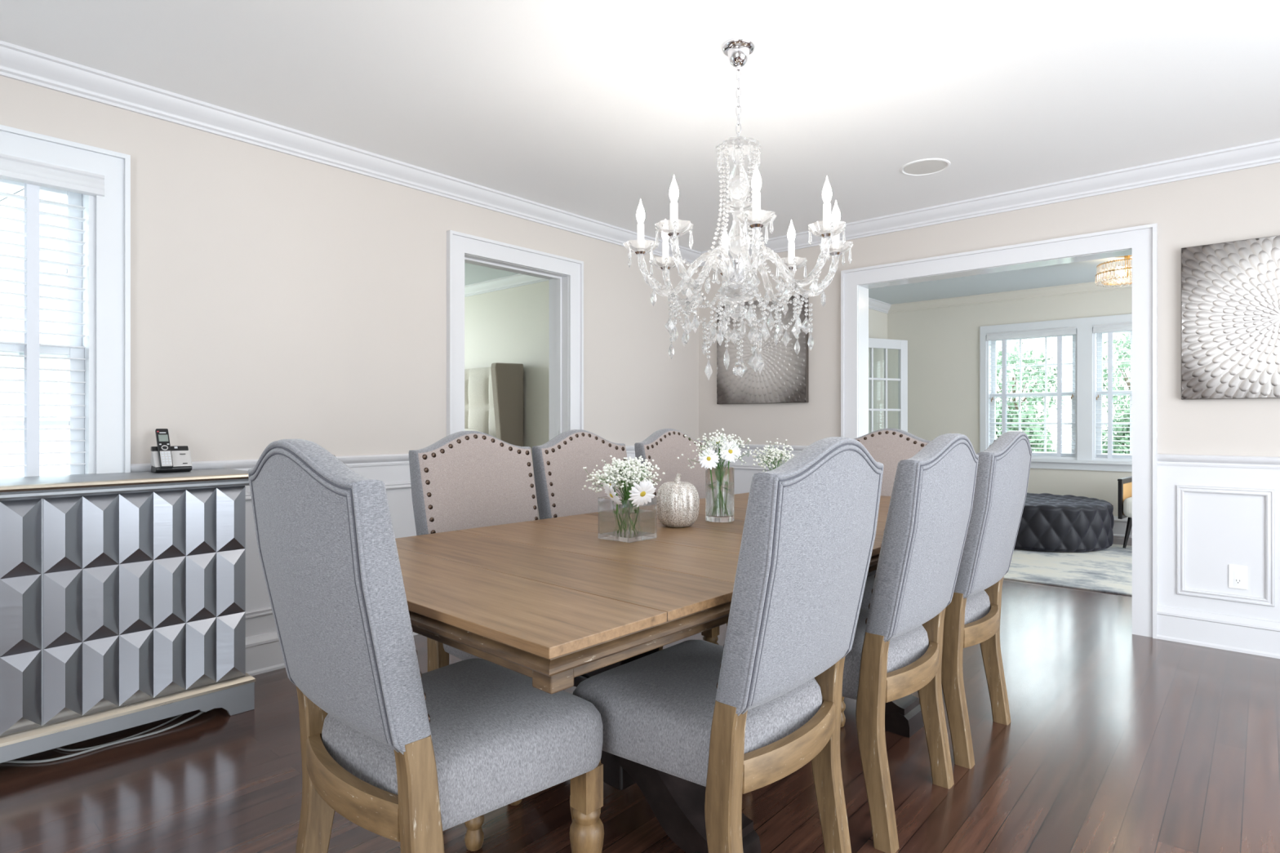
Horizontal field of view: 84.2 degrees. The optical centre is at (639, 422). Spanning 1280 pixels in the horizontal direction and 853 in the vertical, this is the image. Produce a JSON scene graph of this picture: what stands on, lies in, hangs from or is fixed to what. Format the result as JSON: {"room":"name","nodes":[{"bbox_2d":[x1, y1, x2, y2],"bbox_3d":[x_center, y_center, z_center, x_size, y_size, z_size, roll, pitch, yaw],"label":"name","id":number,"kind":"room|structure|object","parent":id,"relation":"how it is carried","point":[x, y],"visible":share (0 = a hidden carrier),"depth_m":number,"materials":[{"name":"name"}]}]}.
{"room":"dining room","nodes":[
{"label":"dining room","id":0,"kind":"room"},
{"bbox_2d":[0,75,887,463],"bbox_3d":[-0.444,-0.135,4.724,0.180,2.500,10.050,0,0,41],"label":"wall","id":1,"kind":"structure","parent":0,"point":[275,295],"depth_m":3.32,"materials":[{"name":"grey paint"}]},
{"bbox_2d":[0,177,95,475],"bbox_3d":[-2.452,-0.301,2.429,0.160,1.272,0.912,0,0,41],"label":"window","id":2,"kind":"structure","parent":1,"relation":"in","point":[88,330],"depth_m":2.73,"materials":[{"name":"white paint"}]},
{"bbox_2d":[0,153,104,476],"bbox_3d":[-2.401,-0.323,2.393,0.092,1.248,0.945,0,0,41],"label":"window blind","id":3,"kind":"object","parent":2,"relation":"attached to","point":[33,175],"visible":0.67,"depth_m":2.59,"materials":[{"name":"white"}]},
{"bbox_2d":[0,124,130,473],"bbox_3d":[-2.379,-0.316,2.365,0.035,1.461,1.120,0,0,41],"label":"trim","id":4,"kind":"structure","parent":1,"relation":"attached to","point":[113,211],"depth_m":2.73,"materials":[{"name":"white paint"}]},
{"bbox_2d":[245,631,417,675],"bbox_3d":[-1.602,1.031,3.245,0.026,0.168,6.300,0,0,41],"label":"baseboard","id":5,"kind":"structure","parent":1,"relation":"attached to","point":[264,654],"depth_m":3.15,"materials":[{"name":"white paint"}]},
{"bbox_2d":[0,40,701,264],"bbox_3d":[-1.587,-1.278,3.232,0.078,0.094,6.300,0,0,41],"label":"trim","id":6,"kind":"structure","parent":1,"relation":"attached to","point":[19,63],"depth_m":3.16,"materials":[{"name":"white paint"}]},
{"bbox_2d":[130,445,635,471],"bbox_3d":[-1.605,0.193,3.247,0.030,0.055,6.300,0,0,41],"label":"trim","id":7,"kind":"structure","parent":1,"relation":"attached to","point":[393,459],"depth_m":3.43,"materials":[{"name":"white paint"}]},
{"bbox_2d":[245,453,635,637],"bbox_3d":[-1.614,0.665,3.255,0.006,0.900,6.300,0,0,41],"label":"trim","id":8,"kind":"structure","parent":1,"relation":"attached to","point":[400,500],"depth_m":3.19,"materials":[{"name":"white paint"}]},
{"bbox_2d":[446,230,583,435],"bbox_3d":[-0.715,0.033,4.254,0.035,2.164,1.011,0,0,41],"label":"trim","id":9,"kind":"structure","parent":1,"relation":"attached to","point":[459,244],"depth_m":4.05,"materials":[{"name":"white paint"}]},
{"bbox_2d":[464,253,568,440],"bbox_3d":[-0.795,0.085,4.325,0.180,2.061,0.805,0,0,41],"label":"trim","id":10,"kind":"structure","parent":1,"relation":"attached to","point":[558,283],"depth_m":4.60,"materials":[{"name":"white paint"}]},
{"bbox_2d":[868,297,891,313],"bbox_3d":[1.788,-1.338,7.062,0.078,0.094,3.590,0,0,41],"label":"trim","id":11,"kind":"structure","parent":1,"relation":"attached to","point":[875,304],"depth_m":8.14,"materials":[{"name":"white paint"}]},
{"bbox_2d":[868,337,907,432],"bbox_3d":[2.617,0.094,7.764,0.802,2.018,0.164,0,0,-24],"label":"french door","id":12,"kind":"structure","parent":1,"relation":"in","point":[901,345],"depth_m":7.83,"materials":[{"name":"white paint"}]},
{"bbox_2d":[464,262,518,285],"bbox_3d":[-2.218,-1.405,5.887,4.020,0.080,2.750,0,0,41],"label":"ceiling","id":13,"kind":"structure","parent":0,"point":[473,273],"depth_m":6.52,"materials":[{"name":"white paint"}]},
{"bbox_2d":[464,280,549,519],"bbox_3d":[-1.342,-0.135,6.881,4.020,2.500,0.100,0,0,41],"label":"wall","id":14,"kind":"structure","parent":0,"point":[510,325],"depth_m":6.60,"materials":[{"name":"white paint"}]},
{"bbox_2d":[464,273,549,297],"bbox_3d":[-1.401,-1.318,6.814,4.020,0.094,0.078,0,0,41],"label":"trim","id":15,"kind":"structure","parent":14,"relation":"attached to","point":[516,280],"depth_m":6.74,"materials":[{"name":"white paint"}]},
{"bbox_2d":[0,0,1279,252],"bbox_3d":[0.192,-1.365,1.664,5.180,0.080,6.300,0,0,41],"label":"ceiling","id":16,"kind":"structure","parent":0,"point":[588,108],"depth_m":2.75,"materials":[{"name":"white paint"}]},
{"bbox_2d":[622,37,853,380],"bbox_3d":[0.347,-0.735,2.495,0.754,1.179,0.754,0,0,-24],"label":"chandelier","id":17,"kind":"object","parent":16,"relation":"hanging from","point":[740,282],"visible":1,"depth_m":2.45,"materials":[{"name":"clear glass"}]},
{"bbox_2d":[636,222,644,239],"bbox_3d":[0.002,-0.649,2.489,0.025,0.096,0.025,0,0,41],"label":"candle","id":18,"kind":"object","parent":17,"relation":"on","point":[640,226],"depth_m":2.48,"materials":[{"name":"white plastic"}]},
{"bbox_2d":[662,240,668,256],"bbox_3d":[0.099,-0.649,2.734,0.025,0.096,0.025,0,0,41],"label":"candle","id":19,"kind":"object","parent":17,"relation":"on","point":[665,243],"depth_m":2.72,"materials":[{"name":"white plastic"}]},
{"bbox_2d":[670,201,677,219],"bbox_3d":[0.108,-0.649,2.247,0.025,0.096,0.025,0,0,41],"label":"candle","id":20,"kind":"object","parent":17,"relation":"on","point":[673,205],"depth_m":2.24,"materials":[{"name":"white plastic"}]},
{"bbox_2d":[752,191,760,210],"bbox_3d":[0.354,-0.649,2.150,0.025,0.096,0.025,0,0,41],"label":"candle","id":21,"kind":"object","parent":17,"relation":"on","point":[756,195],"depth_m":2.14,"materials":[{"name":"white plastic"}]},
{"bbox_2d":[787,241,794,257],"bbox_3d":[0.587,-0.649,2.743,0.025,0.096,0.025,0,0,41],"label":"candle","id":22,"kind":"object","parent":17,"relation":"on","point":[791,244],"depth_m":2.73,"materials":[{"name":"white plastic"}]},
{"bbox_2d":[822,202,831,221],"bbox_3d":[0.596,-0.649,2.256,0.025,0.096,0.025,0,0,41],"label":"candle","id":23,"kind":"object","parent":17,"relation":"on","point":[826,206],"depth_m":2.25,"materials":[{"name":"white plastic"}]},
{"bbox_2d":[833,233,839,240],"bbox_3d":[0.692,-0.649,2.501,0.025,0.096,0.025,0,0,41],"label":"candle","id":24,"kind":"object","parent":17,"relation":"on","point":[837,237],"depth_m":2.49,"materials":[{"name":"white plastic"}]},
{"bbox_2d":[900,158,951,175],"bbox_3d":[1.479,-1.322,3.675,0.244,0.006,0.244,0,0,41],"label":"ceiling speaker","id":25,"kind":"object","parent":16,"relation":"attached to","point":[927,166],"visible":1,"depth_m":3.67,"materials":[{"name":"white paint"}]},
{"bbox_2d":[0,536,1279,852],"bbox_3d":[0.006,1.175,4.493,9.200,0.120,10.300,0,0,41],"label":"floor","id":26,"kind":"structure","parent":0,"point":[1116,740],"depth_m":2.22,"materials":[{"name":"brown wood"}]},
{"bbox_2d":[4,711,204,763],"bbox_3d":[-1.871,1.098,2.515,0.201,0.034,0.656,0,0,41],"label":"power cable","id":27,"kind":"object","parent":26,"relation":"on","point":[132,737],"visible":0.78,"depth_m":2.44,"materials":[{"name":"grey plastic"}]},
{"bbox_2d":[0,467,255,763],"bbox_3d":[-2.265,0.656,2.178,0.438,0.918,1.950,0,0,41],"label":"sideboard","id":28,"kind":"object","parent":26,"relation":"on","point":[122,595],"visible":0.97,"depth_m":2.44,"materials":[{"name":"grey metal"}]},
{"bbox_2d":[150,445,192,472],"bbox_3d":[-1.855,0.146,2.800,0.127,0.102,0.103,0,0,-45],"label":"cradle","id":29,"kind":"object","parent":28,"relation":"on","point":[181,455],"visible":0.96,"depth_m":2.79,"materials":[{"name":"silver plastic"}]},
{"bbox_2d":[155,428,173,468],"bbox_3d":[-1.861,0.103,2.770,0.042,0.155,0.107,0,0,-45],"label":"handset","id":30,"kind":"object","parent":29,"relation":"in","point":[165,456],"visible":1,"depth_m":2.76,"materials":[{"name":"black plastic"}]},
{"bbox_2d":[248,439,604,852],"bbox_3d":[-0.454,0.573,1.515,0.513,1.084,0.609,0,0,43],"label":"dining chair","id":31,"kind":"object","parent":26,"relation":"on","point":[406,756],"visible":1,"depth_m":1.32,"materials":[{"name":"grey fabric"}]},
{"bbox_2d":[408,431,538,805],"bbox_3d":[-0.417,0.573,2.407,0.609,1.084,0.513,0,0,41],"label":"dining chair","id":32,"kind":"object","parent":26,"relation":"on","point":[464,480],"visible":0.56,"depth_m":2.49,"materials":[{"name":"grey fabric"}]},
{"bbox_2d":[464,362,523,446],"bbox_3d":[-2.402,0.288,6.389,1.800,1.655,1.980,0,0,41],"label":"bed","id":33,"kind":"object","parent":26,"relation":"on","point":[493,394],"visible":0.18,"depth_m":6.51,"materials":[{"name":"beige fabric"}]},
{"bbox_2d":[464,428,483,432],"bbox_3d":[-1.654,0.245,6.663,0.660,0.370,0.150,0,0,41],"label":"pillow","id":34,"kind":"object","parent":33,"relation":"on","point":[465,429],"visible":0.07,"depth_m":6.55,"materials":[{"name":"white fabric"}]},
{"bbox_2d":[532,429,719,644],"bbox_3d":[-0.060,0.573,2.813,0.609,1.084,0.513,0,0,41],"label":"dining chair","id":35,"kind":"object","parent":26,"relation":"on","point":[560,476],"visible":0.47,"depth_m":2.86,"materials":[{"name":"grey fabric"}]},
{"bbox_2d":[395,492,924,852],"bbox_3d":[0.301,0.733,2.420,1.144,0.765,2.549,0,0,43],"label":"dining table","id":36,"kind":"object","parent":26,"relation":"on","point":[553,602],"visible":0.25,"depth_m":1.59,"materials":[{"name":"brown wood"}]},
{"bbox_2d":[598,494,657,542],"bbox_3d":[-0.038,0.288,2.133,0.125,0.123,0.125,0,0,41],"label":"glass vase","id":37,"kind":"object","parent":36,"relation":"on","point":[628,524],"visible":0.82,"depth_m":2.09,"materials":[{"name":"glass"}]},
{"bbox_2d":[604,480,617,495],"bbox_3d":[-0.079,0.245,2.127,0.056,0.162,0.067,0,0,41],"label":"daisy","id":38,"kind":"object","parent":37,"relation":"in","point":[611,484],"visible":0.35,"depth_m":2.11,"materials":[{"name":"white plant"}]},
{"bbox_2d":[602,484,622,511],"bbox_3d":[-0.074,0.252,2.068,0.062,0.149,0.118,0,0,12],"label":"daisy","id":39,"kind":"object","parent":37,"relation":"in","point":[610,492],"visible":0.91,"depth_m":2.04,"materials":[{"name":"white plant"}]},
{"bbox_2d":[582,455,665,500],"bbox_3d":[-0.039,0.210,2.139,0.261,0.220,0.240,0,0,-32],"label":"breath","id":40,"kind":"object","parent":37,"relation":"in","point":[625,473],"visible":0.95,"depth_m":2.10,"materials":[{"name":"white plant"}]},
{"bbox_2d":[627,480,656,512],"bbox_3d":[-0.011,0.246,2.063,0.110,0.161,0.094,0,0,41],"label":"daisy","id":41,"kind":"object","parent":37,"relation":"in","point":[642,494],"visible":0.92,"depth_m":2.03,"materials":[{"name":"white plant"}]},
{"bbox_2d":[640,491,645,497],"bbox_3d":[0.008,0.206,2.038,0.019,0.019,0.012,0,0,-25],"label":"flower","id":42,"kind":"object","parent":41,"relation":"on","point":[642,494],"depth_m":2.04,"materials":[{"name":"yellow plant"}]},
{"bbox_2d":[655,473,699,527],"bbox_3d":[0.126,0.260,2.382,0.148,0.178,0.148,0,0,41],"label":"pumpkin","id":43,"kind":"object","parent":36,"relation":"on","point":[677,501],"visible":0.98,"depth_m":2.33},
{"bbox_2d":[705,466,733,522],"bbox_3d":[0.283,0.256,2.516,0.102,0.187,0.102,0,0,41],"label":"glass vase","id":44,"kind":"object","parent":36,"relation":"on","point":[719,491],"visible":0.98,"depth_m":2.47,"materials":[{"name":"glass"}]},
{"bbox_2d":[697,447,719,480],"bbox_3d":[0.255,0.204,2.469,0.070,0.233,0.092,0,0,41],"label":"daisy","id":45,"kind":"object","parent":44,"relation":"in","point":[708,461],"visible":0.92,"depth_m":2.44,"materials":[{"name":"white plant"}]},
{"bbox_2d":[676,428,751,468],"bbox_3d":[0.275,0.161,2.519,0.242,0.279,0.243,0,0,41],"label":"breath","id":46,"kind":"object","parent":44,"relation":"in","point":[723,436],"visible":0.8,"depth_m":2.49,"materials":[{"name":"white plant"}]},
{"bbox_2d":[708,437,726,467],"bbox_3d":[0.279,0.187,2.528,0.073,0.266,0.064,0,0,41],"label":"daisy","id":47,"kind":"object","parent":44,"relation":"in","point":[717,444],"visible":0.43,"depth_m":2.52,"materials":[{"name":"white plant"}]},
{"bbox_2d":[719,440,741,483],"bbox_3d":[0.308,0.193,2.471,0.077,0.256,0.064,0,0,41],"label":"daisy","id":48,"kind":"object","parent":44,"relation":"in","point":[728,455],"visible":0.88,"depth_m":2.46,"materials":[{"name":"white plant"}]},
{"bbox_3d":[0.521,0.288,2.733,0.125,0.123,0.125,0,0,41],"label":"glass vase","id":49,"kind":"object","parent":36,"relation":"on","visible":0},
{"bbox_2d":[751,438,794,472],"bbox_3d":[0.524,0.191,2.747,0.208,0.259,0.213,0,0,-6],"label":"breath","id":50,"kind":"object","parent":49,"relation":"in","point":[780,453],"visible":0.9,"depth_m":2.71,"materials":[{"name":"white plant"}]},
{"bbox_2d":[634,428,728,650],"bbox_3d":[0.343,0.573,3.270,0.609,1.084,0.513,0,0,41],"label":"dining chair","id":51,"kind":"object","parent":26,"relation":"on","point":[664,446],"visible":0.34,"depth_m":3.38,"materials":[{"name":"grey fabric"}]},
{"bbox_2d":[569,436,884,852],"bbox_3d":[0.209,0.573,1.678,0.609,1.084,0.513,0,0,41],"label":"dining chair","id":52,"kind":"object","parent":26,"relation":"on","point":[732,720],"visible":0.93,"depth_m":1.48,"materials":[{"name":"grey fabric"}]},
{"bbox_2d":[853,428,930,577],"bbox_3d":[1.097,0.573,3.417,0.513,1.084,0.609,0,0,41],"label":"dining chair","id":53,"kind":"object","parent":26,"relation":"on","point":[887,446],"visible":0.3,"depth_m":3.55,"materials":[{"name":"grey fabric"}]},
{"bbox_2d":[841,433,978,852],"bbox_3d":[0.655,0.573,2.138,0.609,1.084,0.513,0,0,41],"label":"dining chair","id":54,"kind":"object","parent":26,"relation":"on","point":[895,653],"visible":0.84,"depth_m":1.87,"materials":[{"name":"grey fabric"}]},
{"bbox_2d":[840,431,1031,768],"bbox_3d":[1.068,0.573,2.592,0.609,1.084,0.513,0,0,41],"label":"dining chair","id":55,"kind":"object","parent":26,"relation":"on","point":[972,617],"visible":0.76,"depth_m":2.33,"materials":[{"name":"grey fabric"}]},
{"bbox_2d":[1003,544,1132,595],"bbox_3d":[3.261,1.109,5.880,2.750,0.011,2.155,0,0,41],"label":"area rug","id":56,"kind":"object","parent":26,"relation":"on","point":[1109,570],"visible":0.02,"depth_m":5.31,"materials":[{"name":"white carpet"}]},
{"bbox_2d":[1013,493,1114,552],"bbox_3d":[3.642,0.900,6.555,1.240,0.405,1.240,0,0,41],"label":"ottoman","id":57,"kind":"object","parent":56,"relation":"on","point":[1050,522],"visible":0.62,"depth_m":6.00,"materials":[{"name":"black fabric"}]},
{"bbox_2d":[1117,475,1132,548],"bbox_3d":[4.612,0.798,6.183,0.685,0.606,0.604,0,0,-43],"label":"accent chair","id":58,"kind":"object","parent":56,"relation":"on","point":[1124,491],"visible":0.14,"depth_m":6.17,"materials":[{"name":"black paint"}]},
{"bbox_2d":[1123,497,1132,517],"bbox_3d":[4.600,0.741,6.171,0.650,0.172,0.532,0,0,-43],"label":"seat cushion","id":59,"kind":"object","parent":58,"relation":"on","point":[1127,501],"depth_m":6.12,"materials":[{"name":"white fabric"}]},
{"bbox_2d":[698,162,1279,457],"bbox_3d":[2.328,-0.160,4.087,5.180,2.550,0.160,0,0,41],"label":"wall","id":60,"kind":"structure","parent":0,"point":[1244,204],"depth_m":3.82,"materials":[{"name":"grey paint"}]},
{"bbox_2d":[715,463,777,470],"bbox_3d":[0.922,0.593,5.200,1.000,0.545,0.016,0,0,41],"label":"trim","id":61,"kind":"structure","parent":60,"relation":"attached to","point":[735,466],"depth_m":5.30,"materials":[{"name":"white paint"}]},
{"bbox_2d":[716,294,808,404],"bbox_3d":[0.888,-0.518,5.219,0.760,0.760,0.041,0,0,41],"label":"wall art","id":62,"kind":"object","parent":60,"relation":"attached to","point":[783,378],"visible":0.63,"depth_m":5.15,"materials":[{"name":"grey fabric"}]},
{"bbox_2d":[698,137,1279,266],"bbox_3d":[2.316,-1.278,3.939,5.000,0.094,0.078,0,0,41],"label":"trim","id":63,"kind":"structure","parent":60,"relation":"attached to","point":[1267,152],"depth_m":3.91,"materials":[{"name":"white paint"}]},
{"bbox_2d":[706,444,1279,468],"bbox_3d":[2.332,0.193,3.957,5.000,0.055,0.030,0,0,41],"label":"trim","id":64,"kind":"structure","parent":60,"relation":"attached to","point":[1264,462],"depth_m":3.53,"materials":[{"name":"white paint"}]},
{"bbox_2d":[857,248,1132,437],"bbox_3d":[2.084,0.099,4.302,1.520,2.033,0.160,0,0,41],"label":"trim","id":65,"kind":"structure","parent":60,"relation":"attached to","point":[863,290],"depth_m":4.74,"materials":[{"name":"white paint"}]},
{"bbox_2d":[714,450,1279,622],"bbox_3d":[2.340,0.665,3.966,5.000,0.900,0.006,0,0,41],"label":"wainscoting","id":66,"kind":"structure","parent":60,"relation":"attached to","point":[1221,530],"depth_m":3.52,"materials":[{"name":"white paint"}]},
{"bbox_2d":[840,222,1157,639],"bbox_3d":[2.020,0.045,4.229,1.732,2.139,0.035,0,0,41],"label":"trim","id":67,"kind":"structure","parent":60,"relation":"attached to","point":[1142,239],"depth_m":3.72,"materials":[{"name":"white paint"}]},
{"bbox_2d":[1156,604,1279,658],"bbox_3d":[2.330,1.031,3.954,5.000,0.168,0.026,0,0,41],"label":"baseboard","id":68,"kind":"structure","parent":60,"relation":"attached to","point":[1246,635],"depth_m":3.49,"materials":[{"name":"white paint"}]},
{"bbox_2d":[1176,484,1275,606],"bbox_3d":[2.871,0.599,3.483,0.375,0.557,0.016,0,0,41],"label":"trim","id":69,"kind":"structure","parent":60,"relation":"attached to","point":[1269,494],"depth_m":3.46,"materials":[{"name":"white paint"}]},
{"bbox_2d":[1181,235,1279,399],"bbox_3d":[3.029,-0.497,3.333,0.766,0.766,0.041,0,0,41],"label":"wall art","id":70,"kind":"object","parent":60,"relation":"attached to","point":[1230,291],"visible":1,"depth_m":3.44,"materials":[{"name":"grey fabric"}]},
{"bbox_2d":[1228,564,1247,590],"bbox_3d":[2.914,0.755,3.450,0.072,0.116,0.009,0,0,41],"label":"wall outlet","id":71,"kind":"object","parent":60,"relation":"attached to","point":[1237,575],"visible":1,"depth_m":3.45,"materials":[{"name":"white plastic"}]},
{"bbox_2d":[1234,569,1241,576],"bbox_3d":[2.912,0.736,3.449,0.029,0.031,0.004,0,0,41],"label":"receptacle","id":72,"kind":"object","parent":71,"relation":"attached to","point":[1237,572],"depth_m":3.45,"materials":[{"name":"white plastic"}]},
{"bbox_2d":[1234,577,1241,584],"bbox_3d":[2.912,0.774,3.449,0.029,0.031,0.004,0,0,41],"label":"receptacle","id":73,"kind":"object","parent":71,"relation":"attached to","point":[1237,580],"depth_m":3.45,"materials":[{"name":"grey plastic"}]},
{"bbox_2d":[868,256,1132,304],"bbox_3d":[3.545,-1.425,5.620,4.980,0.080,3.750,0,0,41],"label":"ceiling","id":74,"kind":"structure","parent":0,"point":[1082,272],"depth_m":7.04,"materials":[{"name":"white paint"}]},
{"bbox_2d":[1094,254,1132,286],"bbox_3d":[3.971,-1.264,5.771,0.442,0.242,0.438,0,0,41],"label":"ceiling lamp","id":75,"kind":"object","parent":74,"relation":"attached to","point":[1105,270],"visible":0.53,"depth_m":5.72,"materials":[{"name":"gold metal"}]},
{"bbox_2d":[887,288,1132,517],"bbox_3d":[4.732,-0.135,6.967,4.980,2.500,0.160,0,0,41],"label":"wall","id":76,"kind":"structure","parent":0,"point":[944,343],"depth_m":7.86,"materials":[{"name":"white paint"}]},
{"bbox_2d":[888,280,1132,313],"bbox_3d":[4.683,-1.338,6.851,4.700,0.094,0.078,0,0,41],"label":"trim","id":77,"kind":"structure","parent":76,"relation":"attached to","point":[1086,287],"depth_m":7.54,"materials":[{"name":"white paint"}]},
{"bbox_2d":[986,334,1076,459],"bbox_3d":[4.145,-0.282,7.484,0.855,1.325,0.160,0,0,41],"label":"window","id":78,"kind":"structure","parent":76,"relation":"in","point":[1042,455],"depth_m":7.53,"materials":[{"name":"white paint"}]},
{"bbox_2d":[986,326,1076,457],"bbox_3d":[4.102,-0.297,7.436,0.839,1.336,0.092,0,0,41],"label":"window blind","id":79,"kind":"object","parent":78,"relation":"attached to","point":[1059,332],"visible":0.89,"depth_m":7.40,"materials":[{"name":"white"}]},
{"bbox_2d":[979,313,1132,471],"bbox_3d":[4.448,-0.282,7.084,2.020,1.525,0.080,0,0,41],"label":"trim","id":80,"kind":"structure","parent":76,"relation":"attached to","point":[1084,326],"depth_m":7.10,"materials":[{"name":"white paint"}]},
{"bbox_2d":[1092,327,1132,461],"bbox_3d":[4.884,-0.282,6.833,0.855,1.325,0.160,0,0,41],"label":"window","id":81,"kind":"structure","parent":76,"relation":"in","point":[1100,457],"depth_m":7.05,"materials":[{"name":"white paint"}]},
{"bbox_2d":[1093,321,1132,458],"bbox_3d":[4.841,-0.297,6.785,0.839,1.336,0.092,0,0,41],"label":"window blind","id":82,"kind":"object","parent":81,"relation":"attached to","point":[1110,328],"visible":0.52,"depth_m":6.96,"materials":[{"name":"white"}]},
{"bbox_2d":[1112,515,1132,537],"bbox_3d":[4.700,1.018,6.871,4.700,0.193,0.026,0,0,41],"label":"baseboard","id":83,"kind":"structure","parent":76,"relation":"attached to","point":[1120,525],"depth_m":6.89,"materials":[{"name":"white paint"}]},
{"label":"outside","id":84,"kind":"structure","parent":0,"visible":0},
{"bbox_2d":[1048,442,1129,453],"bbox_3d":[7.078,1.665,13.123,80.000,0.100,100.000,0,0,41],"label":"ground","id":85,"kind":"structure","parent":84,"point":[1052,446],"depth_m":46.23,"materials":[{"name":"grey"}]},
{"bbox_2d":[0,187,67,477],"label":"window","id":86,"kind":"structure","parent":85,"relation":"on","point":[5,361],"depth_m":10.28,"materials":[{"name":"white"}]},
{"bbox_2d":[995,400,1057,452],"bbox_3d":[5.109,0.626,10.075,1.450,1.984,1.454,0,0,41],"label":"shrub","id":87,"kind":"object","parent":85,"relation":"on","point":[997,404],"visible":0.05,"depth_m":9.68,"materials":[{"name":"green plant"}]},
{"bbox_2d":[995,340,1064,431],"bbox_3d":[6.711,0.072,12.719,1.587,3.091,1.661,0,0,41],"label":"tree","id":88,"kind":"object","parent":85,"relation":"on","point":[1030,375],"visible":0.41,"depth_m":12.33,"materials":[{"name":"green plant"}]},
{"bbox_2d":[1102,410,1129,453],"bbox_3d":[6.938,0.633,9.664,1.369,1.970,1.388,0,0,41],"label":"shrub","id":89,"kind":"object","parent":85,"relation":"on","point":[1125,415],"visible":0.08,"depth_m":9.66,"materials":[{"name":"green plant"}]},
{"bbox_2d":[1102,332,1130,420],"bbox_3d":[8.931,-0.110,12.567,1.389,3.454,1.414,0,0,41],"label":"tree","id":90,"kind":"object","parent":85,"relation":"on","point":[1123,352],"visible":0.27,"depth_m":12.65,"materials":[{"name":"green plant"}]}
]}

